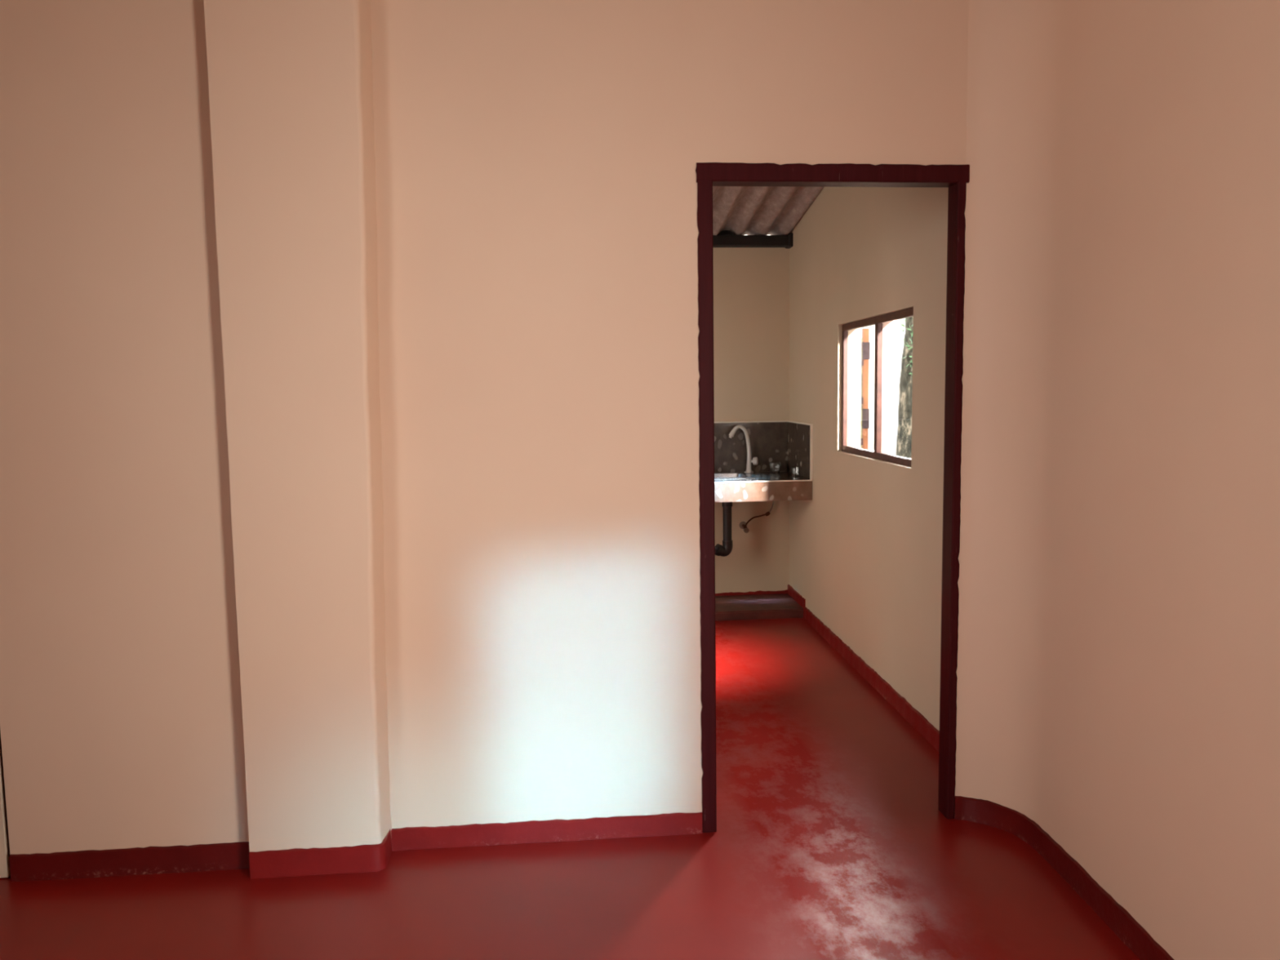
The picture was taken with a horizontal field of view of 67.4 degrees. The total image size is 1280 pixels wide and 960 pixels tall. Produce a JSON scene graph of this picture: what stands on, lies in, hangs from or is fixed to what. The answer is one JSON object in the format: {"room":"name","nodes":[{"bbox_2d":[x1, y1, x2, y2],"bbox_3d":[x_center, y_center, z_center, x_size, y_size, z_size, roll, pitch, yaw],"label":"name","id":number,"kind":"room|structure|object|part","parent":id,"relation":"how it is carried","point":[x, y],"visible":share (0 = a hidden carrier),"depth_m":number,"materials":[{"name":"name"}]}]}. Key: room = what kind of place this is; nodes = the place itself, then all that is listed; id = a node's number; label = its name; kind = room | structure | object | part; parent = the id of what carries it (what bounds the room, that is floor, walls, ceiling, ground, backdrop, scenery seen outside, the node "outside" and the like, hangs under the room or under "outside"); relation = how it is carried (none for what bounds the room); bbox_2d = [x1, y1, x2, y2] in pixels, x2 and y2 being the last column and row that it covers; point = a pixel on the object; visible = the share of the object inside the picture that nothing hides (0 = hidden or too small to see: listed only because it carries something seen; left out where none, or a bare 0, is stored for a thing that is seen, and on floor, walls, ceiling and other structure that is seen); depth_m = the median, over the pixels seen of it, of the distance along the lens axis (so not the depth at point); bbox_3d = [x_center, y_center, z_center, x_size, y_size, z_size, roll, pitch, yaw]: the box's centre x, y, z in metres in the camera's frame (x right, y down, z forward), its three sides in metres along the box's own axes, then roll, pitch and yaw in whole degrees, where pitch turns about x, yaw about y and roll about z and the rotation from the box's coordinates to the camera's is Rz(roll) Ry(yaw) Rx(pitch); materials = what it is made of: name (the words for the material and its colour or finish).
{"room":"empty room","nodes":[
{"label":"empty room","id":0,"kind":"room"},
{"bbox_2d":[0,0,968,854],"bbox_3d":[-1.116,-0.311,2.916,4.318,3.000,0.175,-1,5,-5],"label":"wall","id":1,"kind":"structure","parent":0,"point":[535,161],"depth_m":2.92,"materials":[{"name":"beige paint"}]},
{"bbox_2d":[0,731,10,878],"bbox_3d":[-2.584,0.165,2.769,1.347,2.120,0.164,-1,5,-5],"label":"door","id":2,"kind":"structure","parent":1,"relation":"in","point":[5,869],"depth_m":2.90,"materials":[{"name":"beige paint"}]},
{"bbox_2d":[204,0,391,852],"bbox_3d":[-0.985,-0.306,2.850,0.436,3.000,0.150,-1,5,-5],"label":"pilaster","id":3,"kind":"object","parent":1,"relation":"attached to","point":[290,82],"visible":1,"depth_m":2.79,"materials":[{"name":"beige paint"}]},
{"bbox_2d":[8,812,702,881],"bbox_3d":[-0.842,1.143,2.989,2.112,0.083,0.154,-1,5,-5],"label":"baseboard","id":4,"kind":"structure","parent":1,"relation":"attached to","point":[679,823],"depth_m":2.93,"materials":[{"name":"red paint"}]},
{"bbox_2d":[695,162,969,832],"bbox_3d":[0.618,0.077,3.122,0.877,2.142,0.077,-1,5,-5],"label":"door frame","id":5,"kind":"structure","parent":1,"relation":"in","point":[708,175],"depth_m":3.07,"materials":[{"name":"red wood"}]},
{"bbox_2d":[0,617,1140,959],"bbox_3d":[-0.646,1.325,1.905,5.000,0.080,9.250,-1,5,-5],"label":"floor","id":6,"kind":"structure","parent":0,"point":[832,840],"depth_m":2.80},
{"bbox_2d":[715,593,803,621],"bbox_3d":[-0.400,0.851,6.162,2.878,0.056,0.465,-1,5,-5],"label":"step","id":7,"kind":"structure","parent":6,"relation":"on","point":[783,606],"depth_m":6.11,"materials":[{"name":"red concrete"}]},
{"bbox_2d":[713,247,789,593],"bbox_3d":[-0.432,-0.353,6.342,2.900,2.420,0.120,-1,5,-5],"label":"wall","id":8,"kind":"structure","parent":0,"point":[751,285],"depth_m":6.36,"materials":[{"name":"beige paint"}]},
{"bbox_2d":[715,589,787,595],"bbox_3d":[-0.422,0.816,6.394,2.878,0.083,0.019,-1,5,-5],"label":"baseboard","id":9,"kind":"structure","parent":8,"relation":"attached to","point":[760,592],"depth_m":6.49,"materials":[{"name":"red paint"}]},
{"bbox_2d":[712,230,793,248],"bbox_3d":[-0.438,-1.543,6.124,2.900,0.121,0.136,-1,5,-5],"label":"roof beam","id":10,"kind":"structure","parent":8,"relation":"on","point":[725,238],"depth_m":6.18,"materials":[{"name":"black wood"}]},
{"bbox_2d":[712,186,742,235],"bbox_3d":[-0.611,-1.680,4.550,2.478,0.617,3.345,-1,5,-5],"label":"sheet","id":11,"kind":"object","parent":10,"relation":"on","point":[723,197],"visible":0.02,"depth_m":5.65,"materials":[{"name":"metal"}]},
{"bbox_2d":[716,186,823,235],"bbox_3d":[0.879,-1.722,4.684,0.528,0.617,3.345,-1,5,-5],"label":"sheet","id":12,"kind":"object","parent":10,"relation":"on","point":[755,210],"visible":0.28,"depth_m":5.81,"materials":[{"name":"grey metal"}]},
{"bbox_2d":[739,501,773,533],"bbox_3d":[0.783,0.209,6.411,0.232,0.280,0.069,-1,5,-5],"label":"water supply valve","id":13,"kind":"object","parent":8,"relation":"attached to","point":[743,525],"visible":0.92,"depth_m":6.41,"materials":[{"name":"metal"}]},
{"bbox_2d":[714,471,812,502],"bbox_3d":[-0.055,0.054,6.029,2.175,0.123,0.640,-1,5,-5],"label":"countertop","id":14,"kind":"structure","parent":8,"relation":"attached to","point":[766,486],"depth_m":5.79,"materials":[{"name":"stone"}]},
{"bbox_2d":[714,472,755,479],"bbox_3d":[0.380,0.036,6.115,0.642,0.123,0.354,-1,5,-5],"label":"sink","id":15,"kind":"object","parent":14,"relation":"in","point":[725,475],"visible":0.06,"depth_m":6.26,"materials":[{"name":"silver metal"}]},
{"bbox_2d":[715,502,733,556],"bbox_3d":[0.380,0.296,6.239,0.431,0.408,0.174,2,6,31],"label":"pipe","id":16,"kind":"object","parent":15,"relation":"attached to","point":[723,550],"visible":0.54,"depth_m":6.17,"materials":[{"name":"black plastic"}]},
{"bbox_3d":[0.382,0.035,6.115,0.578,0.119,0.286,-1,5,-5],"label":"bowl","id":17,"kind":"part","parent":15,"relation":"part of","materials":[{"name":"silver metal"}]},
{"bbox_2d":[728,424,758,472],"bbox_3d":[0.681,-0.205,6.328,0.202,0.317,0.069,-1,5,-5],"label":"tap","id":18,"kind":"object","parent":14,"relation":"on","point":[755,460],"visible":1,"depth_m":6.32,"materials":[{"name":"silver metal"}]},
{"bbox_3d":[0.659,-0.231,6.316,0.157,0.264,0.034,-2,6,-14],"label":"spout","id":19,"kind":"part","parent":18,"relation":"part of","materials":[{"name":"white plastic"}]},
{"bbox_3d":[0.755,-0.125,6.339,0.048,0.052,0.051,1,6,14],"label":"handle","id":20,"kind":"part","parent":18,"relation":"part of","materials":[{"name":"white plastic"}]},
{"bbox_2d":[768,462,780,473],"bbox_3d":[0.886,-0.080,6.298,0.076,0.068,0.072,-1,5,-5],"label":"glass tumbler","id":21,"kind":"object","parent":14,"relation":"on","point":[775,467],"visible":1,"depth_m":6.27,"materials":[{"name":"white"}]},
{"bbox_2d":[791,467,799,475],"bbox_3d":[0.983,-0.051,6.067,0.050,0.052,0.048,-1,5,-5],"label":"glass tumbler","id":22,"kind":"object","parent":14,"relation":"on","point":[795,471],"visible":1,"depth_m":6.05,"materials":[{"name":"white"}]},
{"bbox_2d":[714,420,813,479],"bbox_3d":[-0.058,-0.175,6.007,2.176,0.338,0.642,-1,5,-5],"label":"backsplash","id":23,"kind":"structure","parent":8,"relation":"attached to","point":[789,443],"depth_m":6.38,"materials":[{"name":"stone"}]},
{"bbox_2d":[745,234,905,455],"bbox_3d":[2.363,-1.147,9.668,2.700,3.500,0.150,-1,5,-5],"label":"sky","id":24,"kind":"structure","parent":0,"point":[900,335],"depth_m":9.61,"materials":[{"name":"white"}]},
{"bbox_2d":[788,186,948,730],"bbox_3d":[1.164,-0.599,4.837,0.130,3.150,3.356,-1,5,-4],"label":"wall","id":25,"kind":"structure","parent":0,"point":[865,553],"depth_m":4.65,"materials":[{"name":"beige paint"}]},
{"bbox_2d":[787,584,939,751],"bbox_3d":[1.121,0.916,4.920,0.029,0.121,3.221,-1,5,-4],"label":"baseboard","id":26,"kind":"structure","parent":25,"relation":"attached to","point":[912,715],"depth_m":4.64,"materials":[{"name":"red paint"}]},
{"bbox_2d":[841,307,913,466],"bbox_3d":[1.183,-0.446,4.649,0.096,0.685,1.152,-1,5,-4],"label":"window","id":27,"kind":"structure","parent":25,"relation":"in","point":[885,324],"depth_m":4.63,"materials":[{"name":"brown wood"}]},
{"bbox_3d":[1.153,-0.120,4.677,0.024,0.032,1.152,-1,5,-4],"label":"frame rail","id":28,"kind":"part","parent":27,"relation":"part of","materials":[{"name":"brown wood"}]},
{"bbox_3d":[1.145,-0.769,4.616,0.024,0.034,1.152,-1,5,-4],"label":"frame rail","id":29,"kind":"part","parent":27,"relation":"part of","materials":[{"name":"brown wood"}]},
{"bbox_2d":[954,0,1279,959],"bbox_3d":[1.500,-0.096,0.265,0.402,3.000,5.868,-1,5,-5],"label":"wall","id":30,"kind":"structure","parent":0,"point":[1117,672],"depth_m":2.44,"materials":[{"name":"beige paint"}]},
{"bbox_2d":[954,795,1173,959],"bbox_3d":[1.271,1.222,1.876,0.183,0.081,2.761,-1,5,-5],"label":"baseboard","id":31,"kind":"structure","parent":30,"relation":"attached to","point":[1134,935],"depth_m":2.79,"materials":[{"name":"red paint"}]},
{"label":"outside","id":32,"kind":"structure","parent":0,"visible":0},
{"bbox_3d":[4.822,0.920,6.584,7.250,0.100,20.000,-1,5,-5],"label":"ground","id":33,"kind":"structure","parent":32,"visible":0},
{"bbox_2d":[860,337,863,448],"bbox_3d":[1.624,-0.087,7.061,0.022,1.900,0.022,-1,5,-5],"label":"stake","id":34,"kind":"object","parent":33,"relation":"on","point":[862,342],"visible":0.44,"depth_m":7.00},
{"bbox_2d":[862,328,870,449],"bbox_3d":[1.661,-0.126,7.101,0.050,1.970,0.050,-1,5,-5],"label":"post","id":35,"kind":"object","parent":33,"relation":"on","point":[865,331],"visible":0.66,"depth_m":7.03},
{"bbox_2d":[896,316,913,458],"bbox_3d":[2.030,-0.800,7.113,0.237,3.302,0.314,-3,6,-22],"label":"trunk","id":36,"kind":"object","parent":33,"relation":"on","point":[904,442],"visible":0.24,"depth_m":7.14,"materials":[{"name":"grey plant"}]}
]}

